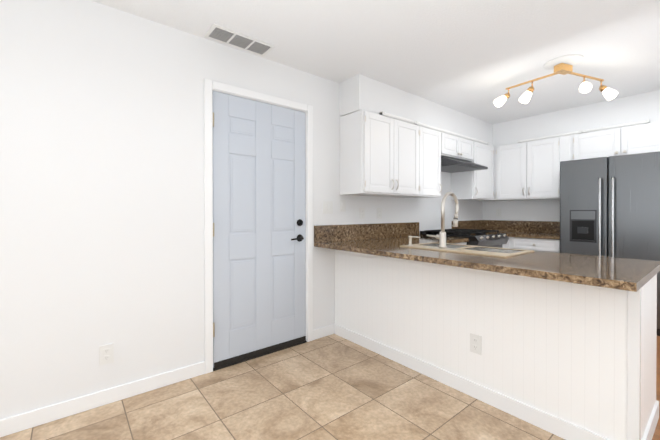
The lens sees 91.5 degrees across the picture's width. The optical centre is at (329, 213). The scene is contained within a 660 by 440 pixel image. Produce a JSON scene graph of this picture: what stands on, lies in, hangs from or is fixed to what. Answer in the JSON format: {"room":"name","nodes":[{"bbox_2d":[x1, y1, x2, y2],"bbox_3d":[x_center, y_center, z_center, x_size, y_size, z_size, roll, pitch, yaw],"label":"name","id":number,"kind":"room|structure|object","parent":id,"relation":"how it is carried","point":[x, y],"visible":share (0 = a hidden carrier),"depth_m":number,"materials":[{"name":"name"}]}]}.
{"room":"kitchen","nodes":[
{"label":"kitchen","id":0,"kind":"room"},
{"bbox_2d":[0,0,482,418],"bbox_3d":[-0.671,-0.056,2.583,7.890,2.400,0.150,0,0,-39],"label":"wall","id":1,"kind":"structure","parent":0,"point":[101,174],"depth_m":1.96,"materials":[{"name":"white paint"}]},
{"bbox_2d":[0,361,204,436],"bbox_3d":[-2.241,1.107,1.205,3.467,0.090,0.017,0,0,-39],"label":"baseboard","id":2,"kind":"structure","parent":1,"relation":"attached to","point":[32,418],"depth_m":1.89,"materials":[{"name":"white wood"}]},
{"bbox_2d":[99,343,113,365],"bbox_3d":[-1.347,0.848,1.937,0.072,0.116,0.008,0,0,-39],"label":"electrical outlet plate","id":3,"kind":"object","parent":1,"relation":"attached to","point":[106,354],"depth_m":1.93,"materials":[{"name":"white plastic"}]},
{"bbox_2d":[204,79,312,373],"bbox_3d":[-0.565,0.090,2.640,0.951,2.108,0.136,0,0,-39],"label":"door frame","id":4,"kind":"structure","parent":1,"relation":"attached to","point":[210,86],"depth_m":2.33,"materials":[{"name":"white wood"}]},
{"bbox_2d":[213,91,306,370],"bbox_3d":[-0.555,0.123,2.620,0.830,2.042,0.170,0,0,-39],"label":"entry door","id":5,"kind":"structure","parent":1,"relation":"in","point":[259,279],"depth_m":2.56,"materials":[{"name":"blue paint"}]},
{"bbox_2d":[340,200,345,211],"bbox_3d":[0.125,-0.079,3.126,0.072,0.116,0.012,0,0,-39],"label":"switch plate","id":6,"kind":"object","parent":1,"relation":"attached to","point":[342,202],"depth_m":3.12,"materials":[{"name":"white plastic"}]},
{"bbox_2d":[314,222,417,243],"bbox_3d":[0.467,0.182,3.396,1.560,0.155,0.020,0,0,-39],"label":"backsplash","id":7,"kind":"structure","parent":1,"relation":"attached to","point":[349,231],"depth_m":3.26,"materials":[{"name":"brown stone"}]},
{"bbox_2d":[340,110,399,196],"bbox_3d":[0.381,-0.559,3.131,0.477,0.750,0.318,0,0,-39],"label":"upper cabinet","id":8,"kind":"object","parent":1,"relation":"attached to","point":[382,156],"depth_m":3.00,"materials":[{"name":"white wood"}]},
{"bbox_2d":[400,120,423,197],"bbox_3d":[0.681,-0.560,3.375,0.524,0.750,0.318,0,0,-39],"label":"upper cabinet","id":9,"kind":"object","parent":1,"relation":"attached to","point":[411,135],"depth_m":3.31,"materials":[{"name":"white wood"}]},
{"bbox_2d":[424,127,443,197],"bbox_3d":[0.980,-0.561,3.619,0.477,0.750,0.318,0,0,-39],"label":"upper cabinet","id":10,"kind":"object","parent":1,"relation":"attached to","point":[433,139],"depth_m":3.55,"materials":[{"name":"white wood"}]},
{"bbox_2d":[444,133,463,159],"bbox_3d":[1.327,-0.805,3.899,0.417,0.265,0.318,0,0,-39],"label":"upper cabinet","id":11,"kind":"object","parent":1,"relation":"attached to","point":[453,145],"depth_m":3.82,"materials":[{"name":"white wood"}]},
{"bbox_2d":[460,138,475,161],"bbox_3d":[1.578,-0.806,4.103,0.417,0.265,0.318,0,0,-39],"label":"upper cabinet","id":12,"kind":"object","parent":1,"relation":"attached to","point":[469,145],"depth_m":4.06,"materials":[{"name":"white wood"}]},
{"bbox_2d":[441,156,487,172],"bbox_3d":[1.510,-0.609,3.931,0.730,0.123,0.501,0,0,-39],"label":"range hood","id":13,"kind":"object","parent":12,"relation":"attached to","point":[450,165],"visible":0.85,"depth_m":3.79,"materials":[{"name":"grey metal"}]},
{"bbox_2d":[451,142,495,200],"bbox_3d":[1.957,-0.566,4.413,0.560,0.750,0.318,0,0,-39],"label":"upper cabinet","id":14,"kind":"object","parent":1,"relation":"attached to","point":[476,185],"depth_m":4.28,"materials":[{"name":"white wood"}]},
{"bbox_2d":[0,334,564,439],"bbox_3d":[-0.746,1.207,0.241,4.810,0.100,3.640,0,0,-39],"label":"floor","id":15,"kind":"structure","parent":0,"point":[333,387],"depth_m":1.89,"materials":[{"name":"beige tile"}]},
{"bbox_2d":[91,0,659,123],"bbox_3d":[0.449,-1.298,1.199,7.890,0.100,3.640,0,0,-39],"label":"ceiling","id":16,"kind":"structure","parent":0,"point":[475,58],"depth_m":2.34,"materials":[{"name":"white paint"}]},
{"bbox_2d":[204,24,274,56],"bbox_3d":[-0.648,-1.250,2.334,0.460,0.008,0.195,0,0,-39],"label":"ceiling vent","id":17,"kind":"object","parent":16,"relation":"in","point":[224,35],"visible":1,"depth_m":2.31,"materials":[{"name":"white metal"}]},
{"bbox_2d":[339,74,494,146],"bbox_3d":[1.189,-1.102,3.818,2.610,0.321,0.272,0,0,-39],"label":"soffit","id":18,"kind":"structure","parent":16,"relation":"attached to","point":[358,92],"depth_m":3.30,"materials":[{"name":"white paint"}]},
{"bbox_2d":[379,111,649,144],"bbox_3d":[1.887,-0.951,3.186,2.366,0.032,1.586,0,0,-39],"label":"crown molding","id":19,"kind":"structure","parent":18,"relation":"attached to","point":[383,113],"depth_m":3.61,"materials":[{"name":"white wood"}]},
{"bbox_2d":[494,54,617,106],"bbox_3d":[1.995,-1.122,2.896,0.659,0.271,0.817,0,0,-39],"label":"ceiling light fixture","id":20,"kind":"object","parent":16,"relation":"attached to","point":[564,65],"visible":1,"depth_m":2.73,"materials":[{"name":"gold"}]},
{"bbox_2d":[495,90,659,145],"bbox_3d":[3.312,-1.100,3.527,0.272,0.321,3.400,0,0,-39],"label":"soffit","id":21,"kind":"structure","parent":16,"relation":"attached to","point":[644,106],"depth_m":3.75,"materials":[{"name":"white paint"}]},
{"bbox_2d":[483,199,559,221],"bbox_3d":[3.463,-0.061,3.656,0.120,2.400,3.400,0,0,-39],"label":"wall","id":22,"kind":"structure","parent":0,"point":[532,210],"depth_m":4.49,"materials":[{"name":"white paint"}]},
{"bbox_2d":[496,141,531,200],"bbox_3d":[2.561,-0.566,4.413,0.318,0.750,0.483,0,0,-39],"label":"upper cabinet","id":23,"kind":"object","parent":22,"relation":"attached to","point":[513,161],"depth_m":4.29,"materials":[{"name":"white wood"}]},
{"bbox_2d":[532,135,571,199],"bbox_3d":[2.802,-0.564,4.117,0.318,0.750,0.513,0,0,-39],"label":"upper cabinet","id":24,"kind":"object","parent":22,"relation":"attached to","point":[547,154],"depth_m":3.98,"materials":[{"name":"white wood"}]},
{"bbox_2d":[572,126,627,159],"bbox_3d":[3.126,-0.774,3.717,0.318,0.325,0.514,0,0,-39],"label":"upper cabinet","id":25,"kind":"object","parent":22,"relation":"attached to","point":[608,142],"depth_m":3.59,"materials":[{"name":"white wood"}]},
{"bbox_2d":[628,121,659,153],"bbox_3d":[3.391,-0.773,3.391,0.318,0.325,0.538,0,0,-39],"label":"upper cabinet","id":26,"kind":"object","parent":22,"relation":"attached to","point":[642,138],"depth_m":3.32,"materials":[{"name":"white wood"}]},
{"bbox_2d":[652,336,659,439],"bbox_3d":[2.315,1.193,2.729,3.080,0.100,3.640,0,0,-39],"label":"floor","id":27,"kind":"structure","parent":0,"point":[656,435],"depth_m":2.15,"materials":[{"name":"brown tile"}]},
{"bbox_2d":[394,260,457,389],"bbox_3d":[0.888,0.722,2.536,0.595,0.845,0.575,0,0,-39],"label":"base cabinet","id":28,"kind":"object","parent":27,"relation":"on","point":[425,295],"depth_m":2.27,"materials":[{"name":"white wood"}]},
{"bbox_2d":[386,236,468,243],"bbox_3d":[0.999,0.277,3.432,0.690,0.035,0.638,0,0,-39],"label":"countertop","id":29,"kind":"structure","parent":28,"relation":"on","point":[453,240],"depth_m":3.37,"materials":[{"name":"brown stone"}]},
{"bbox_2d":[420,229,508,247],"bbox_3d":[1.602,0.668,3.841,0.740,0.939,0.722,0,0,-39],"label":"range","id":30,"kind":"object","parent":27,"relation":"on","point":[476,237],"visible":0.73,"depth_m":3.63,"materials":[{"name":"black metal"}]},
{"bbox_2d":[458,268,505,409],"bbox_3d":[1.173,0.723,2.185,0.595,0.845,0.570,0,0,-39],"label":"base cabinet","id":31,"kind":"object","parent":27,"relation":"on","point":[481,295],"depth_m":1.97,"materials":[{"name":"white wood"}]},
{"bbox_2d":[452,220,559,252],"bbox_3d":[2.371,0.618,4.203,0.886,1.035,1.176,0,0,-39],"label":"base cabinet","id":32,"kind":"object","parent":27,"relation":"on","point":[544,236],"depth_m":4.21,"materials":[{"name":"white"}]},
{"bbox_2d":[502,276,658,439],"bbox_3d":[1.441,0.725,1.835,0.621,0.845,0.551,0,0,-39],"label":"base cabinet","id":33,"kind":"object","parent":27,"relation":"on","point":[563,345],"depth_m":1.62,"materials":[{"name":"white wood"}]},
{"bbox_2d":[314,240,649,291],"bbox_3d":[0.667,0.283,2.199,0.360,0.035,2.132,0,0,-39],"label":"countertop","id":34,"kind":"structure","parent":33,"relation":"on","point":[624,279],"depth_m":1.70,"materials":[{"name":"brown stone"}]},
{"bbox_2d":[362,236,659,279],"bbox_3d":[1.005,0.282,2.473,0.510,0.035,2.132,0,0,-39],"label":"countertop","id":35,"kind":"structure","parent":33,"relation":"on","point":[653,267],"depth_m":1.88,"materials":[{"name":"brown stone"}]},
{"bbox_2d":[406,192,458,247],"bbox_3d":[0.846,0.045,2.492,0.248,0.422,0.425,0,0,-39],"label":"faucet","id":36,"kind":"object","parent":35,"relation":"on","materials":[{"name":"silver metal"}]},
{"bbox_2d":[398,240,533,255],"bbox_3d":[0.997,0.353,2.420,0.470,0.192,0.810,0,0,-39],"label":"sink","id":37,"kind":"object","parent":35,"relation":"in","point":[478,250],"depth_m":2.38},
{"bbox_2d":[560,151,659,335],"bbox_3d":[3.075,0.280,3.413,0.752,1.720,0.910,0,0,-39],"label":"fridge","id":38,"kind":"object","parent":27,"relation":"on","point":[610,206],"visible":0.56,"depth_m":3.21,"materials":[{"name":"grey metal"}]}
]}

